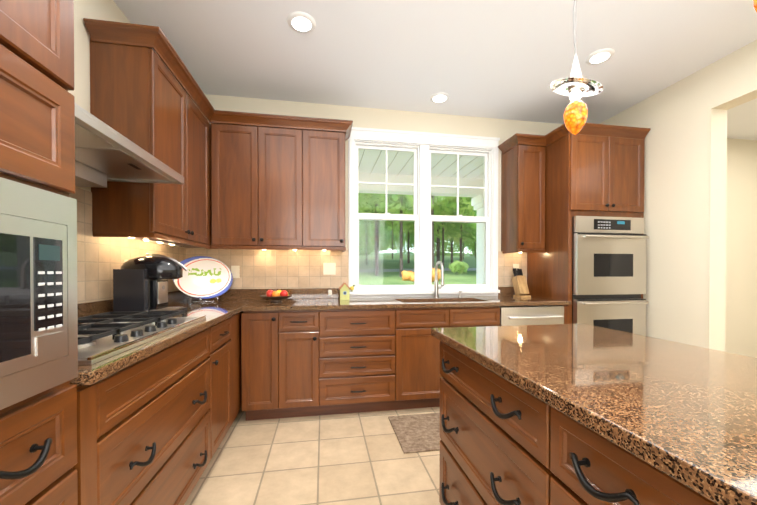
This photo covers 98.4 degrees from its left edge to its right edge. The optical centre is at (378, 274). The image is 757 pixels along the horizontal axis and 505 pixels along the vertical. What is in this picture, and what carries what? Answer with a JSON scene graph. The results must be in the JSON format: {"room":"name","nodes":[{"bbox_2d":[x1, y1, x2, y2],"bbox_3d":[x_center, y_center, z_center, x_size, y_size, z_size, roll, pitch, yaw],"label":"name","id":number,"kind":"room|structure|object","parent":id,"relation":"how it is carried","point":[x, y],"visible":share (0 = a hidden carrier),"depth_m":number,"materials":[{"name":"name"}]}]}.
{"room":"kitchen","nodes":[
{"label":"kitchen","id":0,"kind":"room"},
{"bbox_2d":[68,0,183,247],"bbox_3d":[-1.274,-0.223,-0.351,0.150,2.800,7.030,0,0,-10],"label":"wall","id":1,"kind":"structure","parent":0,"point":[107,10],"depth_m":1.73,"materials":[{"name":"beige paint"}]},
{"bbox_2d":[69,187,188,303],"bbox_3d":[-1.560,-0.147,1.864,0.020,0.590,2.265,0,0,-10],"label":"tile backsplash","id":2,"kind":"structure","parent":1,"relation":"attached to","point":[99,259],"depth_m":1.82,"materials":[{"name":"tile"}]},
{"bbox_2d":[75,103,183,187],"bbox_3d":[-1.232,-0.492,1.292,0.458,0.100,1.032,0,0,-10],"label":"range hood","id":3,"kind":"object","parent":1,"relation":"attached to","point":[104,153],"visible":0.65,"depth_m":1.47,"materials":[{"name":"silver metal"}]},
{"bbox_2d":[89,34,210,245],"bbox_3d":[-1.478,-0.757,2.239,0.307,1.045,0.915,0,0,-10],"label":"upper cabinet","id":4,"kind":"object","parent":1,"relation":"attached to","point":[133,92],"depth_m":1.82,"materials":[{"name":"brown wood"}]},
{"bbox_2d":[184,405,440,504],"bbox_3d":[2.172,1.232,0.244,7.140,0.120,7.030,0,0,-10],"label":"floor","id":5,"kind":"structure","parent":0,"point":[361,458],"depth_m":1.98,"materials":[{"name":"tile"}]},
{"bbox_2d":[0,0,77,504],"bbox_3d":[-0.968,-0.075,0.387,0.693,2.491,0.962,0,0,-10],"label":"tall cabinet","id":6,"kind":"object","parent":5,"relation":"on","point":[38,332],"visible":1,"depth_m":0.71,"materials":[{"name":"brown wood"}]},
{"bbox_2d":[71,325,214,504],"bbox_3d":[-1.163,0.725,1.297,0.612,0.876,0.999,0,0,-10],"label":"base cabinet","id":7,"kind":"object","parent":5,"relation":"on","point":[153,429],"depth_m":1.21,"materials":[{"name":"brown wood"}]},
{"bbox_2d":[70,291,245,385],"bbox_3d":[-1.198,0.218,1.585,0.641,0.135,1.590,0,0,-10],"label":"countertop","id":8,"kind":"structure","parent":7,"relation":"on","point":[230,303],"depth_m":1.68,"materials":[{"name":"brown stone"}]},
{"bbox_2d":[78,310,205,364],"bbox_3d":[-1.132,0.227,1.330,0.500,0.050,0.910,0,0,-10],"label":"gas cooktop","id":9,"kind":"object","parent":8,"relation":"in","point":[108,334],"visible":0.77,"depth_m":1.30,"materials":[{"name":"silver metal"}]},
{"bbox_2d":[113,253,187,314],"bbox_3d":[-1.373,0.060,1.983,0.399,0.372,0.285,0,0,-10],"label":"coffee maker","id":10,"kind":"object","parent":8,"relation":"on","point":[140,283],"visible":0.88,"depth_m":1.89,"materials":[{"name":"black plastic"},{"name":"glass"}]},
{"bbox_2d":[215,315,234,451],"bbox_3d":[-1.282,0.719,2.000,0.612,0.876,0.428,0,0,-10],"label":"base cabinet","id":11,"kind":"object","parent":5,"relation":"on","point":[225,329],"depth_m":2.12,"materials":[{"name":"brown wood"}]},
{"bbox_2d":[235,313,242,417],"bbox_3d":[-1.335,0.717,2.315,0.612,0.876,0.211,0,0,-10],"label":"base cabinet","id":12,"kind":"object","parent":5,"relation":"on","point":[239,316],"depth_m":2.46,"materials":[{"name":"brown wood"}]},
{"bbox_2d":[239,311,278,420],"bbox_3d":[-0.957,0.712,2.806,0.272,0.876,0.622,0,0,-10],"label":"base cabinet","id":13,"kind":"object","parent":5,"relation":"on","point":[260,328],"depth_m":2.51,"materials":[{"name":"brown wood"}]},
{"bbox_2d":[279,310,318,417],"bbox_3d":[-0.672,0.712,2.854,0.307,0.876,0.622,0,0,-10],"label":"base cabinet","id":14,"kind":"object","parent":5,"relation":"on","point":[298,329],"depth_m":2.56,"materials":[{"name":"brown wood"}]},
{"bbox_2d":[319,308,398,414],"bbox_3d":[-0.216,0.711,2.931,0.617,0.876,0.622,0,0,-10],"label":"base cabinet","id":15,"kind":"object","parent":5,"relation":"on","point":[359,348],"depth_m":2.63,"materials":[{"name":"brown wood"}]},
{"bbox_2d":[178,287,570,310],"bbox_3d":[-0.021,0.206,2.947,3.416,0.135,0.648,0,0,-10],"label":"countertop","id":16,"kind":"structure","parent":15,"relation":"on","point":[302,298],"depth_m":2.87,"materials":[{"name":"brown stone"}]},
{"bbox_2d":[173,256,232,302],"bbox_3d":[-1.478,0.042,2.780,0.365,0.394,0.365,0,0,-10],"label":"platter","id":17,"kind":"object","parent":16,"relation":"on","point":[204,277],"visible":0.96,"depth_m":2.80,"materials":[{"name":"ceramic"}]},
{"bbox_2d":[260,290,292,301],"bbox_3d":[-0.883,0.186,2.827,0.274,0.105,0.274,0,0,-10],"label":"fruit bowl","id":18,"kind":"object","parent":16,"relation":"on","point":[276,296],"visible":1,"depth_m":2.79,"materials":[{"name":"red food"}]},
{"bbox_2d":[339,283,349,299],"bbox_3d":[-0.314,0.158,3.031,0.106,0.159,0.107,0,0,-10],"label":"birdhouse","id":19,"kind":"object","parent":16,"relation":"on","point":[344,288],"visible":1,"depth_m":3.00,"materials":[{"name":"yellow wood"}]},
{"bbox_2d":[433,261,445,297],"bbox_3d":[0.617,0.052,3.197,0.108,0.368,0.215,0,0,-10],"label":"gooseneck faucet","id":20,"kind":"object","parent":16,"relation":"on","point":[436,287],"visible":1,"depth_m":3.25,"materials":[{"name":"silver metal"}]},
{"bbox_2d":[512,268,530,297],"bbox_3d":[1.463,0.086,3.377,0.110,0.297,0.203,0,0,-10],"label":"knife block","id":21,"kind":"object","parent":16,"relation":"on","point":[520,286],"visible":1,"depth_m":3.34,"materials":[{"name":"brown wood"}]},
{"bbox_2d":[388,413,441,453],"bbox_3d":[0.534,1.147,2.431,0.840,0.011,0.530,0,0,-10],"label":"mat","id":22,"kind":"object","parent":5,"relation":"on","point":[415,433],"visible":0.5,"depth_m":2.37,"materials":[{"name":"brown fabric"}]},
{"bbox_2d":[399,302,450,409],"bbox_3d":[0.316,0.711,3.021,0.463,0.876,0.622,0,0,-10],"label":"base cabinet","id":23,"kind":"object","parent":5,"relation":"on","point":[419,351],"depth_m":2.72,"materials":[{"name":"brown wood"}]},
{"bbox_2d":[451,301,499,326],"bbox_3d":[0.773,0.710,3.098,0.464,0.876,0.622,0,0,-10],"label":"base cabinet","id":24,"kind":"object","parent":5,"relation":"on","point":[489,315],"depth_m":2.79,"materials":[{"name":"brown wood"}]},
{"bbox_2d":[499,305,563,325],"bbox_3d":[1.340,0.660,2.995,0.610,0.747,0.368,0,0,-10],"label":"dishwasher","id":25,"kind":"object","parent":5,"relation":"on","point":[531,315],"visible":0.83,"depth_m":2.87,"materials":[{"name":"silver metal"}]},
{"bbox_2d":[498,123,650,335],"bbox_3d":[1.883,-0.099,3.227,1.161,2.491,0.724,0,0,-10],"label":"tall cabinet","id":26,"kind":"object","parent":5,"relation":"on","point":[572,215],"visible":0.85,"depth_m":3.00,"materials":[{"name":"brown wood"}]},
{"bbox_2d":[432,335,734,504],"bbox_3d":[0.814,0.732,0.467,0.792,0.875,2.270,0,0,-10],"label":"kitchen island","id":27,"kind":"object","parent":5,"relation":"on","point":[569,414],"depth_m":0.86,"materials":[{"name":"brown wood"}]},
{"bbox_2d":[431,323,756,504],"bbox_3d":[0.836,0.277,0.457,0.811,0.035,2.310,0,0,-10],"label":"island countertop","id":28,"kind":"structure","parent":27,"relation":"on","point":[692,409],"depth_m":0.74,"materials":[{"name":"brown stone"}]},
{"bbox_2d":[113,0,756,139],"bbox_3d":[2.172,-1.688,0.219,7.140,0.120,7.030,0,0,-10],"label":"ceiling","id":29,"kind":"structure","parent":0,"point":[506,59],"depth_m":2.38,"materials":[{"name":"white paint"}]},
{"bbox_2d":[287,11,315,33],"bbox_3d":[-0.502,-1.638,2.136,0.183,0.012,0.183,0,1,-34],"label":"recessed light","id":30,"kind":"object","parent":29,"relation":"in","point":[301,22],"depth_m":2.13,"materials":[{"name":"white"}]},
{"bbox_2d":[430,92,449,102],"bbox_3d":[0.572,-1.646,3.058,0.183,0.012,0.183,0,1,41],"label":"recessed light","id":31,"kind":"object","parent":29,"relation":"in","point":[440,97],"depth_m":3.05,"materials":[{"name":"white"}]},
{"bbox_2d":[550,0,602,134],"bbox_3d":[0.720,-1.074,1.191,0.174,1.125,0.170,0,0,-10],"label":"pendant light","id":32,"kind":"object","parent":29,"relation":"hanging from","point":[572,86],"visible":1,"depth_m":1.18,"materials":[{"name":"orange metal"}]},
{"bbox_2d":[585,48,614,64],"bbox_3d":[1.674,-1.641,2.473,0.183,0.012,0.183,0,1,-31],"label":"recessed light","id":33,"kind":"object","parent":29,"relation":"in","point":[600,56],"depth_m":2.47,"materials":[{"name":"white"}]},
{"bbox_2d":[753,0,756,11],"bbox_3d":[0.811,-1.069,0.654,0.174,1.125,0.170,0,0,-10],"label":"pendant light","id":34,"kind":"object","parent":29,"relation":"hanging from","point":[755,4],"visible":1,"depth_m":0.68,"materials":[{"name":"orange glass"}]},
{"bbox_2d":[186,92,756,357],"bbox_3d":[1.598,-0.257,3.623,6.840,2.800,0.150,0,0,-10],"label":"wall","id":35,"kind":"structure","parent":0,"point":[741,280],"depth_m":3.99,"materials":[{"name":"beige paint"}]},
{"bbox_2d":[211,118,302,249],"bbox_3d":[-1.057,-0.763,2.935,0.751,1.045,0.307,0,0,-10],"label":"upper cabinet","id":36,"kind":"object","parent":35,"relation":"attached to","point":[256,181],"depth_m":2.78,"materials":[{"name":"brown wood"}]},
{"bbox_2d":[189,248,347,288],"bbox_3d":[-1.013,-0.052,3.102,1.451,0.378,0.008,0,0,-10],"label":"tile backsplash","id":37,"kind":"structure","parent":35,"relation":"attached to","point":[259,269],"depth_m":3.11,"materials":[{"name":"tile"}]},
{"bbox_2d":[231,266,239,277],"label":"outlet plates","id":38,"kind":"object","parent":37,"relation":"attached to","point":[235,270],"depth_m":3.04,"materials":[{"name":"beige plastic"}]},
{"bbox_2d":[323,263,335,274],"label":"outlet plates","id":39,"kind":"object","parent":37,"relation":"attached to","point":[329,268],"depth_m":3.18,"materials":[{"name":"beige plastic"}]},
{"bbox_2d":[303,126,346,249],"bbox_3d":[-0.503,-0.764,3.029,0.373,1.045,0.307,0,0,-10],"label":"upper cabinet","id":40,"kind":"object","parent":35,"relation":"attached to","point":[323,146],"depth_m":2.88,"materials":[{"name":"brown wood"}]},
{"bbox_2d":[348,127,499,297],"bbox_3d":[0.477,-0.604,3.398,1.605,1.673,0.214,0,0,-10],"label":"window","id":41,"kind":"structure","parent":35,"relation":"in","point":[422,147],"depth_m":3.36,"materials":[{"name":"white wood"}]},
{"bbox_2d":[498,251,526,286],"bbox_3d":[1.439,-0.055,3.517,0.346,0.378,0.008,0,0,-10],"label":"tile backsplash","id":42,"kind":"structure","parent":35,"relation":"attached to","point":[506,261],"depth_m":3.51,"materials":[{"name":"tile"}]},
{"bbox_2d":[600,40,756,347],"bbox_3d":[3.054,-0.230,0.381,0.150,2.800,6.730,0,0,-10],"label":"wall","id":43,"kind":"structure","parent":0,"point":[675,117],"depth_m":2.77,"materials":[{"name":"beige paint"}]},
{"bbox_2d":[708,108,726,351],"bbox_3d":[2.680,-0.073,2.584,0.158,2.450,0.004,0,0,-10],"label":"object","id":44,"kind":"structure","parent":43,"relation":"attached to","point":[717,221],"depth_m":2.58,"materials":[{"name":"beige paint"}]},
{"label":"outside","id":45,"kind":"structure","parent":0,"visible":0},
{"bbox_2d":[359,252,475,284],"bbox_3d":[-12.423,-4.307,73.862,190.000,10.010,142.600,0,0,-10],"label":"lawn","id":46,"kind":"structure","parent":45,"point":[371,278],"depth_m":26.35,"materials":[{"name":"green plant"}]},
{"bbox_2d":[359,268,475,271],"bbox_3d":[1.662,-0.204,25.610,41.374,0.789,4.827,0,1,-21],"label":"path","id":47,"kind":"structure","parent":46,"relation":"on","point":[397,270],"depth_m":26.72,"materials":[{"name":"grey"}]},
{"bbox_2d":[358,193,476,280],"bbox_3d":[-10.827,-13.692,55.436,160.378,28.580,89.526,0,0,-10],"label":"trees","id":48,"kind":"object","parent":46,"relation":"on","point":[368,227],"depth_m":26.18,"materials":[{"name":"green plant"}]},
{"bbox_2d":[358,149,484,283],"bbox_3d":[-0.095,-0.145,4.581,9.200,3.160,2.299,0,0,-10],"label":"porch","id":49,"kind":"object","parent":46,"relation":"on","point":[402,172],"depth_m":5.43,"materials":[{"name":"white"}]}
]}

